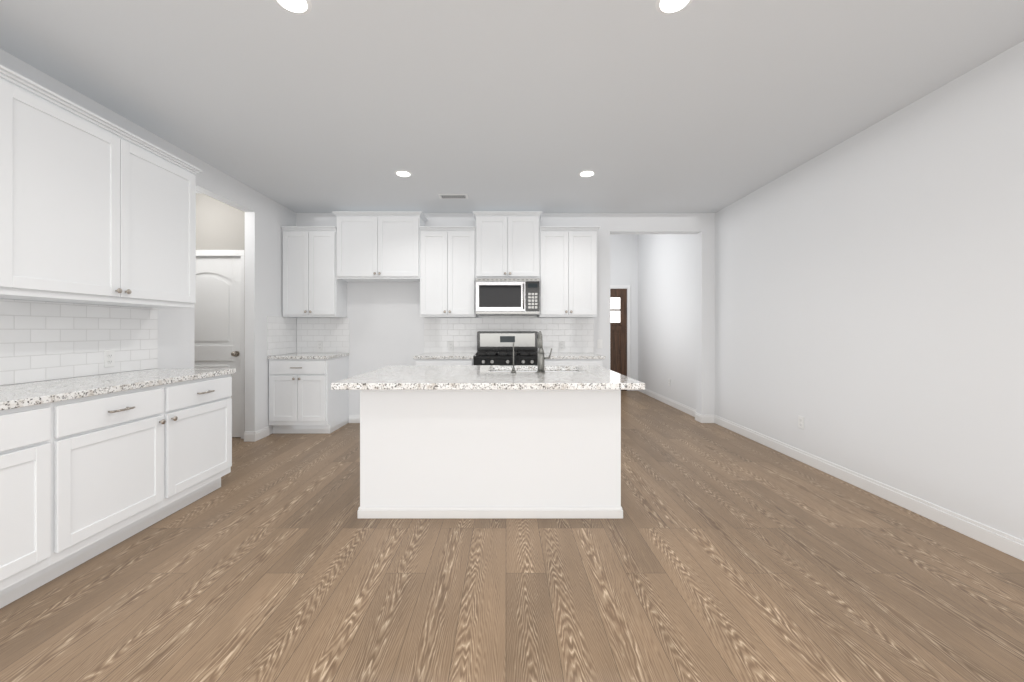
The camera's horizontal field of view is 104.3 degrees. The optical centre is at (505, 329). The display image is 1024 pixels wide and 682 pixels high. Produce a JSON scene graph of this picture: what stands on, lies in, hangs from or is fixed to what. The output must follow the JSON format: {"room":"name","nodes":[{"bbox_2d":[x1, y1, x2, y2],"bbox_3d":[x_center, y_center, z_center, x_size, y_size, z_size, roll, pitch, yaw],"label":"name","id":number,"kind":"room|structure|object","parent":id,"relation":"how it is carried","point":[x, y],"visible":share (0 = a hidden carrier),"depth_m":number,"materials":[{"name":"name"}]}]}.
{"room":"kitchen","nodes":[
{"label":"kitchen","id":0,"kind":"room"},
{"bbox_2d":[0,49,295,434],"bbox_3d":[-2.795,-0.154,0.822,0.110,2.740,9.064,0,0,0],"label":"wall","id":1,"kind":"structure","parent":0,"point":[266,218],"depth_m":4.34,"materials":[{"name":"white paint"}]},
{"bbox_2d":[0,299,157,384],"bbox_3d":[-2.735,0.067,0.965,0.008,0.468,4.310,0,0,0],"label":"backsplash","id":2,"kind":"structure","parent":1,"relation":"attached to","point":[42,341],"depth_m":2.50,"materials":[{"name":"tile"}]},
{"bbox_2d":[104,350,114,366],"bbox_3d":[-2.726,0.199,2.737,0.008,0.115,0.070,0,0,0],"label":"electrical outlet","id":3,"kind":"object","parent":2,"relation":"attached to","point":[109,358],"depth_m":2.73,"materials":[{"name":"white plastic"}]},
{"bbox_2d":[0,64,201,307],"bbox_3d":[-2.549,-0.709,1.268,0.378,1.079,3.696,0,0,0],"label":"upper cabinet","id":4,"kind":"object","parent":1,"relation":"attached to","point":[96,209],"visible":1,"depth_m":2.27,"materials":[{"name":"white wood"}]},
{"bbox_2d":[244,426,268,441],"bbox_3d":[-2.788,1.163,0.492,0.124,0.105,8.185,0,0,0],"label":"baseboard","id":5,"kind":"structure","parent":1,"relation":"attached to","point":[256,435],"depth_m":4.35,"materials":[{"name":"white wood"}]},
{"bbox_2d":[267,316,296,355],"bbox_3d":[-2.735,0.072,4.876,0.008,0.458,0.626,0,0,0],"label":"backsplash","id":6,"kind":"structure","parent":1,"relation":"attached to","point":[281,335],"depth_m":4.84,"materials":[{"name":"tile"}]},
{"bbox_2d":[196,193,243,249],"bbox_3d":[-3.475,-0.154,4.540,1.250,2.740,0.180,0,0,0],"label":"wall","id":7,"kind":"structure","parent":0,"point":[219,225],"depth_m":4.45,"materials":[{"name":"grey paint"}]},
{"bbox_2d":[194,257,240,436],"bbox_3d":[-3.365,0.197,4.461,0.812,2.026,0.108,0,0,0],"label":"pantry door","id":8,"kind":"structure","parent":7,"relation":"in","point":[217,324],"depth_m":4.48,"materials":[{"name":"white wood"}]},
{"bbox_2d":[196,250,243,438],"bbox_3d":[-3.365,0.164,4.496,0.950,2.105,0.128,0,0,0],"label":"door frame","id":9,"kind":"structure","parent":7,"relation":"attached to","point":[219,253],"depth_m":4.43,"materials":[{"name":"white wood"}]},
{"bbox_2d":[196,190,244,431],"bbox_3d":[-2.852,-0.154,3.875,0.004,2.740,1.150,0,0,0],"label":"wall","id":10,"kind":"structure","parent":0,"point":[244,316],"depth_m":4.34,"materials":[{"name":"grey paint"}]},
{"bbox_2d":[296,213,714,422],"bbox_3d":[-0.005,-0.434,5.277,5.690,3.300,0.154,0,0,0],"label":"wall","id":11,"kind":"structure","parent":0,"point":[386,324],"depth_m":5.20,"materials":[{"name":"white paint"}]},
{"bbox_2d":[297,318,348,352],"bbox_3d":[-2.385,0.072,5.195,0.681,0.458,0.008,0,0,0],"label":"backsplash","id":12,"kind":"structure","parent":11,"relation":"attached to","point":[332,334],"depth_m":5.19,"materials":[{"name":"tile"}]},
{"bbox_2d":[317,342,322,349],"bbox_3d":[-2.426,0.212,5.186,0.070,0.115,0.008,0,0,0],"label":"electrical outlet","id":13,"kind":"object","parent":12,"relation":"attached to","point":[319,345],"visible":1,"depth_m":5.18,"materials":[{"name":"white plastic"}]},
{"bbox_2d":[349,415,359,422],"bbox_3d":[-0.344,1.163,5.193,3.415,0.105,0.014,0,0,0],"label":"baseboard","id":14,"kind":"structure","parent":11,"relation":"attached to","point":[354,418],"depth_m":5.19,"materials":[{"name":"white wood"}]},
{"bbox_2d":[281,211,600,317],"bbox_3d":[-0.792,-0.798,5.009,3.887,1.279,0.378,0,0,0],"label":"upper cabinets","id":15,"kind":"object","parent":11,"relation":"attached to","point":[444,266],"visible":1,"depth_m":4.86,"materials":[{"name":"white wood"}]},
{"bbox_2d":[475,278,539,314],"bbox_3d":[0.019,-0.404,4.969,0.776,0.435,0.456,0,0,0],"label":"microwave","id":16,"kind":"object","parent":11,"relation":"attached to","point":[507,296],"visible":1,"depth_m":4.78,"materials":[{"name":"silver metal"}]},
{"bbox_2d":[424,316,593,352],"bbox_3d":[0.040,0.059,5.195,2.213,0.483,0.008,0,0,0],"label":"backsplash","id":17,"kind":"structure","parent":11,"relation":"attached to","point":[575,335],"depth_m":5.19,"materials":[{"name":"tile"}]},
{"bbox_2d":[448,342,453,349],"bbox_3d":[-0.719,0.212,5.186,0.070,0.115,0.008,0,0,0],"label":"electrical outlet","id":18,"kind":"object","parent":17,"relation":"attached to","point":[450,345],"visible":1,"depth_m":5.18,"materials":[{"name":"white plastic"}]},
{"bbox_2d":[559,342,563,349],"bbox_3d":[0.725,0.212,5.186,0.070,0.115,0.008,0,0,0],"label":"electrical outlet","id":19,"kind":"object","parent":17,"relation":"attached to","point":[561,345],"visible":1,"depth_m":5.18,"materials":[{"name":"white plastic"}]},
{"bbox_2d":[597,340,602,347],"bbox_3d":[1.225,0.186,5.194,0.070,0.115,0.010,0,0,0],"label":"light switch","id":20,"kind":"object","parent":11,"relation":"attached to","point":[599,343],"visible":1,"depth_m":5.19,"materials":[{"name":"white plastic"}]},
{"bbox_2d":[0,390,1023,681],"bbox_3d":[-0.685,1.246,2.185,7.050,0.060,11.790,0,0,0],"label":"floor","id":21,"kind":"structure","parent":0,"point":[720,554],"depth_m":1.87,"materials":[{"name":"wood"}]},
{"bbox_2d":[0,369,235,608],"bbox_3d":[-2.405,0.759,0.958,0.665,0.914,4.295,0,0,0],"label":"base cabinet","id":22,"kind":"object","parent":21,"relation":"on","point":[92,466],"visible":1,"depth_m":2.09,"materials":[{"name":"white wood"}]},
{"bbox_2d":[268,353,348,432],"bbox_3d":[-2.390,0.759,4.865,0.691,0.914,0.665,0,0,0],"label":"base cabinet","id":23,"kind":"object","parent":21,"relation":"on","point":[304,397],"visible":1,"depth_m":4.58,"materials":[{"name":"white wood"}]},
{"bbox_2d":[413,353,475,364],"bbox_3d":[-0.722,0.759,4.865,0.691,0.914,0.665,0,0,0],"label":"base cabinet","id":24,"kind":"object","parent":21,"relation":"on","point":[444,359],"visible":0.06,"depth_m":4.57,"materials":[{"name":"white stone"}]},
{"bbox_2d":[347,369,630,518],"bbox_3d":[-0.101,0.778,2.916,1.712,0.877,0.885,0,0,0],"label":"kitchen island","id":25,"kind":"object","parent":21,"relation":"on","point":[476,442],"depth_m":2.57,"materials":[{"name":"white wood"}]},
{"bbox_2d":[331,365,490,388],"bbox_3d":[-0.557,0.321,2.816,0.864,0.037,1.138,0,0,0],"label":"island countertop","id":26,"kind":"structure","parent":25,"relation":"on","point":[391,376],"depth_m":2.47,"materials":[{"name":"white stone"}]},
{"bbox_2d":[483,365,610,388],"bbox_3d":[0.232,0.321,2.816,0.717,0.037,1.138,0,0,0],"label":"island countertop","id":27,"kind":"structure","parent":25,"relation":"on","point":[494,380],"depth_m":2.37,"materials":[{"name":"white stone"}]},
{"bbox_2d":[511,343,515,372],"bbox_3d":[0.053,0.196,2.826,0.036,0.210,0.089,0,0,0],"label":"soap dispenser","id":28,"kind":"object","parent":27,"relation":"on","point":[513,370],"visible":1,"depth_m":2.80,"materials":[{"name":"silver metal"}]},
{"bbox_2d":[537,331,551,372],"bbox_3d":[0.271,0.155,2.872,0.110,0.292,0.213,0,0,0],"label":"faucet","id":29,"kind":"object","parent":27,"relation":"on","point":[541,361],"visible":1,"depth_m":2.78,"materials":[{"name":"silver metal"}]},
{"bbox_2d":[474,331,537,364],"bbox_3d":[0.019,0.619,4.827,0.774,1.195,0.687,0,0,0],"label":"range","id":30,"kind":"object","parent":21,"relation":"on","point":[494,347],"visible":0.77,"depth_m":5.08,"materials":[{"name":"silver metal"}]},
{"bbox_2d":[545,353,605,366],"bbox_3d":[0.778,0.759,4.865,0.728,0.914,0.665,0,0,0],"label":"base cabinet","id":31,"kind":"object","parent":21,"relation":"on","point":[575,359],"visible":0.1,"depth_m":4.57,"materials":[{"name":"white stone"}]},
{"bbox_2d":[0,0,1023,212],"bbox_3d":[-0.685,-1.574,0.745,7.050,0.100,8.910,0,0,0],"label":"ceiling","id":32,"kind":"structure","parent":0,"point":[636,106],"depth_m":2.47,"materials":[{"name":"white paint"}]},
{"bbox_2d":[274,0,311,14],"bbox_3d":[-0.990,-1.520,1.840,0.170,0.006,0.170,0,0,0],"label":"recessed light","id":33,"kind":"object","parent":32,"relation":"in","point":[300,7],"visible":1,"depth_m":1.87,"materials":[{"name":"white plastic"}]},
{"bbox_2d":[394,170,411,176],"bbox_3d":[-1.000,-1.520,3.880,0.170,0.006,0.170,0,0,0],"label":"recessed light","id":34,"kind":"object","parent":32,"relation":"in","point":[403,173],"visible":1,"depth_m":3.86,"materials":[{"name":"white plastic"}]},
{"bbox_2d":[438,194,467,198],"bbox_3d":[-0.600,-1.518,4.540,0.330,0.012,0.150,0,0,0],"label":"ceiling vent","id":35,"kind":"object","parent":32,"relation":"in","point":[453,196],"visible":1,"depth_m":4.52,"materials":[{"name":"white metal"}]},
{"bbox_2d":[578,170,595,176],"bbox_3d":[0.790,-1.520,3.880,0.170,0.006,0.170,0,0,0],"label":"recessed light","id":36,"kind":"object","parent":32,"relation":"in","point":[586,173],"visible":1,"depth_m":3.86,"materials":[{"name":"white plastic"}]},
{"bbox_2d":[655,0,692,14],"bbox_3d":[0.780,-1.520,1.840,0.170,0.006,0.170,0,0,0],"label":"recessed light","id":37,"kind":"object","parent":32,"relation":"in","point":[666,7],"visible":1,"depth_m":1.87,"materials":[{"name":"white plastic"}]},
{"bbox_2d":[610,234,637,379],"bbox_3d":[1.665,-0.434,8.025,1.950,3.300,0.110,0,0,0],"label":"wall","id":38,"kind":"structure","parent":0,"point":[623,259],"depth_m":7.97,"materials":[{"name":"white paint"}]},
{"bbox_2d":[610,289,626,375],"bbox_3d":[1.955,0.198,7.902,0.910,2.024,0.129,0,0,0],"label":"front door","id":39,"kind":"structure","parent":38,"relation":"in","point":[618,330],"depth_m":7.93,"materials":[{"name":"brown wood"}]},
{"bbox_2d":[610,285,629,390],"bbox_3d":[1.955,0.161,7.960,1.060,2.110,0.019,0,0,0],"label":"door frame","id":40,"kind":"structure","parent":38,"relation":"attached to","point":[627,287],"depth_m":7.95,"materials":[{"name":"white wood"}]},
{"bbox_2d":[638,234,695,409],"bbox_3d":[2.695,-0.434,6.717,0.110,3.300,2.726,0,0,0],"label":"wall","id":41,"kind":"structure","parent":0,"point":[666,306],"depth_m":6.47,"materials":[{"name":"white paint"}]},
{"bbox_2d":[715,41,1023,540],"bbox_3d":[2.785,-0.154,0.745,0.110,2.740,8.910,0,0,0],"label":"wall","id":42,"kind":"structure","parent":0,"point":[869,302],"depth_m":2.75,"materials":[{"name":"white paint"}]},
{"bbox_2d":[798,415,803,428],"bbox_3d":[2.725,0.855,3.677,0.008,0.115,0.070,0,0,0],"label":"electrical outlet","id":43,"kind":"object","parent":42,"relation":"attached to","point":[801,422],"visible":1,"depth_m":3.67,"materials":[{"name":"white plastic"}]},
{"bbox_2d":[636,389,1023,560],"bbox_3d":[2.638,1.163,2.185,0.184,0.105,11.570,0,0,0],"label":"baseboard","id":44,"kind":"structure","parent":42,"relation":"attached to","point":[1008,544],"depth_m":2.86,"materials":[{"name":"white wood"}]}
]}

